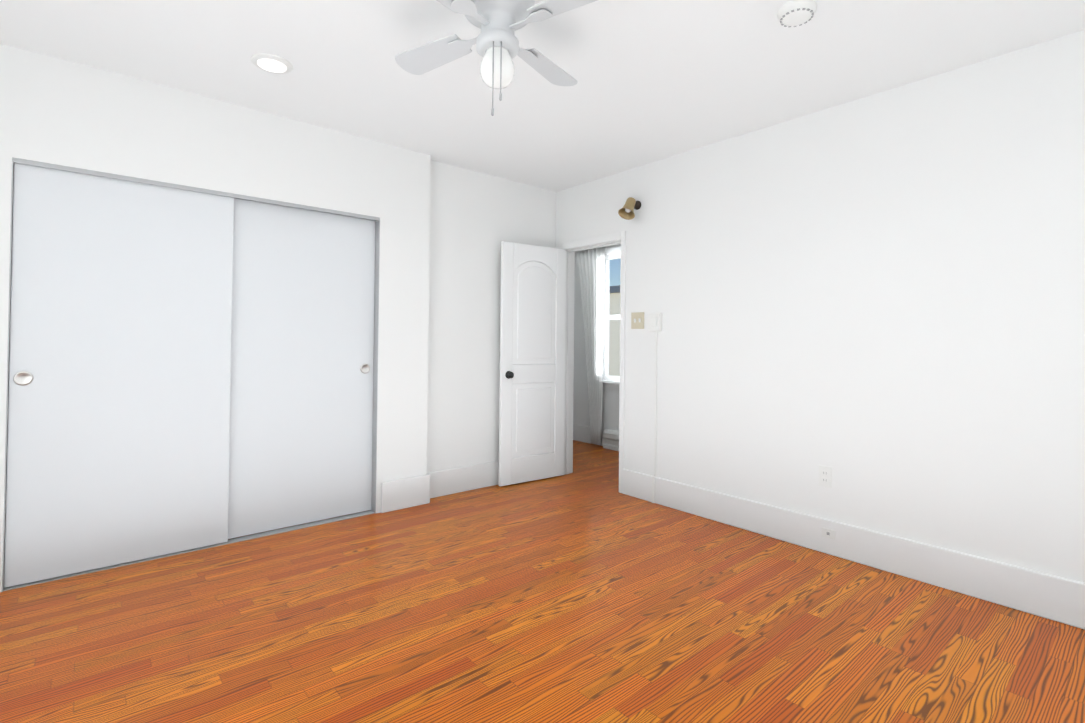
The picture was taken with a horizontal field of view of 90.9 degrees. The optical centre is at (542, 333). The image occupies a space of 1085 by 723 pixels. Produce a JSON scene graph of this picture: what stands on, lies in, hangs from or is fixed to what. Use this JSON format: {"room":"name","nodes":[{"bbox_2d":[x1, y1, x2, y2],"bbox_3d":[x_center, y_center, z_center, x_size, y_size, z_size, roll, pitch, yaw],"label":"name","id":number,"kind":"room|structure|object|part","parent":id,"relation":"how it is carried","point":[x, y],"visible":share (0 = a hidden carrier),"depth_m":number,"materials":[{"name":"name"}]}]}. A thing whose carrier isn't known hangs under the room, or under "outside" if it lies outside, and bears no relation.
{"room":"empty bedroom","nodes":[
{"label":"empty bedroom","id":0,"kind":"room"},
{"bbox_2d":[0,43,430,592],"bbox_3d":[-2.003,-0.061,2.887,3.032,2.500,0.093,1,-1,-40],"label":"wall","id":1,"kind":"structure","parent":0,"point":[54,110],"depth_m":3.08,"materials":[{"name":"white paint"}]},
{"bbox_2d":[4,163,233,587],"bbox_3d":[-2.128,0.192,2.764,0.898,1.968,0.036,1,-1,-40],"label":"closet door","id":2,"kind":"structure","parent":1,"relation":"in","point":[118,438],"depth_m":2.71,"materials":[{"name":"white wood"}]},
{"bbox_3d":[-2.423,0.210,2.491,0.068,0.068,0.004,1,-1,-40],"label":"handle","id":3,"kind":"part","parent":2,"relation":"part of","materials":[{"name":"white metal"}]},
{"bbox_2d":[2,157,379,591],"bbox_3d":[-1.805,0.198,3.047,1.768,1.990,0.076,1,-1,-40],"label":"trim","id":4,"kind":"structure","parent":1,"relation":"attached to","point":[255,199],"depth_m":3.03,"materials":[{"name":"white wood"}]},
{"bbox_2d":[228,198,374,538],"bbox_3d":[-1.503,0.206,3.351,0.904,1.968,0.036,1,-1,-40],"label":"closet door","id":5,"kind":"structure","parent":1,"relation":"in","point":[301,384],"depth_m":3.32,"materials":[{"name":"white wood"}]},
{"bbox_3d":[-1.193,0.237,3.595,0.068,0.068,0.004,1,-1,-40],"label":"handle","id":6,"kind":"part","parent":5,"relation":"part of","materials":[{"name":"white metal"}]},
{"bbox_2d":[381,474,429,512],"bbox_3d":[-0.947,1.109,3.706,0.363,0.205,0.024,1,-1,-40],"label":"baseboard","id":7,"kind":"structure","parent":1,"relation":"attached to","point":[399,494],"depth_m":3.69,"materials":[{"name":"paint"}]},
{"bbox_2d":[427,160,555,472],"bbox_3d":[-0.431,-0.025,4.368,1.322,2.500,0.120,1,-1,-40],"label":"wall","id":8,"kind":"structure","parent":0,"point":[477,219],"depth_m":4.17,"materials":[{"name":"white paint"}]},
{"bbox_2d":[427,461,498,497],"bbox_3d":[-0.390,1.130,4.305,1.302,0.190,0.020,1,-1,-40],"label":"baseboard","id":9,"kind":"structure","parent":8,"relation":"attached to","point":[457,480],"depth_m":4.11,"materials":[{"name":"paint"}]},
{"bbox_2d":[0,440,1084,722],"bbox_3d":[-0.151,1.255,2.637,5.810,0.100,5.590,1,-1,-40],"label":"floor","id":10,"kind":"structure","parent":0,"point":[586,592],"depth_m":2.15,"materials":[{"name":"laminate"}]},
{"bbox_2d":[0,0,1084,191],"bbox_3d":[-0.124,-1.345,2.672,5.810,0.100,5.590,1,-1,-40],"label":"ceiling","id":11,"kind":"structure","parent":0,"point":[657,80],"depth_m":2.54,"materials":[{"name":"white paint"}]},
{"bbox_2d":[251,53,292,73],"bbox_3d":[-1.311,-1.302,2.587,0.184,0.012,0.184,1,-1,-40],"label":"recessed light","id":12,"kind":"object","parent":11,"relation":"in","point":[255,58],"depth_m":2.57,"materials":[{"name":"white plastic"}]},
{"bbox_3d":[-1.311,-1.302,2.587,0.126,0.011,0.126,1,-1,-40],"label":"recessed ceiling light lens","id":13,"kind":"part","parent":12,"relation":"part of","materials":[{"name":"white plastic"}]},
{"bbox_2d":[395,0,597,115],"bbox_3d":[-0.166,-1.037,1.965,0.775,0.535,0.775,1,-1,-11],"label":"ceiling fan","id":14,"kind":"object","parent":11,"relation":"hanging from","point":[498,23],"visible":1,"depth_m":1.93,"materials":[{"name":"white metal"}]},
{"bbox_3d":[-0.162,-0.916,1.898,0.031,0.290,0.026,1,-1,-40],"label":"cord","id":15,"kind":"part","parent":14,"relation":"part of","materials":[{"name":"silver metal"}]},
{"bbox_3d":[-0.167,-0.971,1.964,0.128,0.130,0.128,1,-1,-40],"label":"lamp shade","id":16,"kind":"part","parent":14,"relation":"part of","materials":[{"name":"white glass"}]},
{"bbox_2d":[777,0,816,26],"bbox_3d":[1.015,-1.272,2.131,0.144,0.038,0.144,1,-1,-40],"label":"smoke detector","id":17,"kind":"object","parent":11,"relation":"attached to","point":[794,13],"visible":1,"depth_m":2.10,"materials":[{"name":"white plastic"}]},
{"bbox_2d":[573,244,620,445],"bbox_3d":[1.183,0.006,5.490,0.120,2.500,2.990,1,-1,-40],"label":"wall","id":18,"kind":"structure","parent":0,"point":[610,408],"depth_m":6.22,"materials":[{"name":"white paint"}]},
{"bbox_2d":[573,424,591,443],"bbox_3d":[0.393,1.164,6.279,0.020,0.190,0.515,1,-1,-40],"label":"baseboard","id":19,"kind":"structure","parent":18,"relation":"attached to","point":[581,433],"depth_m":6.19,"materials":[{"name":"paint"}]},
{"bbox_2d":[603,429,618,450],"bbox_3d":[0.984,1.155,5.537,0.085,0.200,0.890,1,-1,-40],"label":"baseboard","id":20,"kind":"structure","parent":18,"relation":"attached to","point":[611,439],"depth_m":5.77,"materials":[{"name":"white wood"}]},
{"bbox_2d":[602,246,620,389],"bbox_3d":[0.904,-0.165,5.752,0.150,1.565,0.900,1,-1,-40],"label":"window","id":21,"kind":"structure","parent":18,"relation":"in","point":[609,382],"depth_m":6.00,"materials":[{"name":"paint"}]},
{"bbox_2d":[556,29,1084,582],"bbox_3d":[1.489,-0.021,3.227,0.120,2.500,4.349,1,-1,-40],"label":"wall","id":22,"kind":"structure","parent":0,"point":[876,301],"depth_m":2.78,"materials":[{"name":"white paint"}]},
{"bbox_2d":[559,231,625,492],"bbox_3d":[0.439,0.223,4.453,0.148,2.025,0.760,1,-1,-40],"label":"door frame","id":23,"kind":"structure","parent":22,"relation":"attached to","point":[571,248],"depth_m":4.63,"materials":[{"name":"paint"}]},
{"bbox_2d":[498,241,565,485],"bbox_3d":[-0.072,0.244,4.452,0.650,1.955,0.123,1,-1,-36],"label":"door","id":24,"kind":"structure","parent":23,"relation":"attached to","point":[532,367],"depth_m":4.42,"materials":[{"name":"white paint"}]},
{"bbox_3d":[-0.282,0.333,4.297,0.062,0.062,0.123,1,-1,-36],"label":"knob","id":25,"kind":"part","parent":24,"relation":"part of","materials":[{"name":"black metal"}]},
{"bbox_2d":[618,197,640,219],"bbox_3d":[0.654,-0.938,3.993,0.188,0.167,0.127,1,-1,-40],"label":"wall sconce","id":26,"kind":"object","parent":22,"relation":"attached to","point":[626,211],"visible":1,"depth_m":3.99,"materials":[{"name":"brown metal"}]},
{"bbox_2d":[631,312,643,328],"bbox_3d":[0.716,-0.096,4.031,0.016,0.124,0.120,1,-1,-40],"label":"switch plate","id":27,"kind":"object","parent":22,"relation":"attached to","point":[637,320],"visible":1,"depth_m":4.03,"materials":[{"name":"beige plastic"}]},
{"bbox_2d":[648,313,661,502],"bbox_3d":[0.813,0.543,3.882,0.040,1.376,0.104,1,-1,-40],"label":"cord","id":28,"kind":"object","parent":22,"relation":"attached to","point":[655,322],"visible":1,"depth_m":3.88,"materials":[{"name":"white plastic"}]},
{"bbox_2d":[819,465,831,487],"bbox_3d":[1.586,0.803,2.994,0.008,0.116,0.070,1,-1,-40],"label":"duplex electrical outlet","id":29,"kind":"object","parent":22,"relation":"attached to","point":[825,476],"visible":1,"depth_m":2.99,"materials":[{"name":"white plastic"}]},
{"bbox_2d":[623,469,1084,629],"bbox_3d":[1.690,1.131,2.854,0.020,0.190,3.290,1,-1,-40],"label":"baseboard","id":30,"kind":"structure","parent":22,"relation":"attached to","point":[1049,596],"depth_m":2.73,"materials":[{"name":"paint"}]},
{"bbox_2d":[822,527,834,539],"bbox_3d":[1.584,1.109,2.958,0.006,0.050,0.070,1,-1,-40],"label":"outlet","id":31,"kind":"object","parent":30,"relation":"attached to","point":[828,533],"visible":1,"depth_m":2.96,"materials":[{"name":"white plastic"}]},
{"bbox_3d":[0.724,-0.989,5.845,0.016,0.015,1.280,1,-1,-40],"label":"curtain rod","id":32,"kind":"object","parent":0,"visible":0},
{"bbox_2d":[575,246,605,444],"bbox_3d":[0.524,0.132,6.050,0.066,2.191,0.480,1,-1,-40],"label":"curtain","id":33,"kind":"object","parent":32,"relation":"hanging from","point":[591,267],"visible":0.96,"depth_m":5.96,"materials":[{"name":"fabric"}]},
{"label":"outside","id":34,"kind":"structure","parent":0,"visible":0},
{"bbox_2d":[609,293,619,375],"bbox_3d":[3.600,2.254,11.647,3.200,6.220,11.000,1,-1,-40],"label":"building","id":35,"kind":"structure","parent":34,"point":[614,338],"depth_m":11.62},
{"bbox_2d":[609,285,619,293],"bbox_3d":[3.575,-0.927,11.641,3.350,0.140,11.400,1,-1,-40],"label":"building roof","id":36,"kind":"structure","parent":35,"relation":"on","point":[614,289],"depth_m":11.44,"materials":[{"name":"grey"}]}
]}

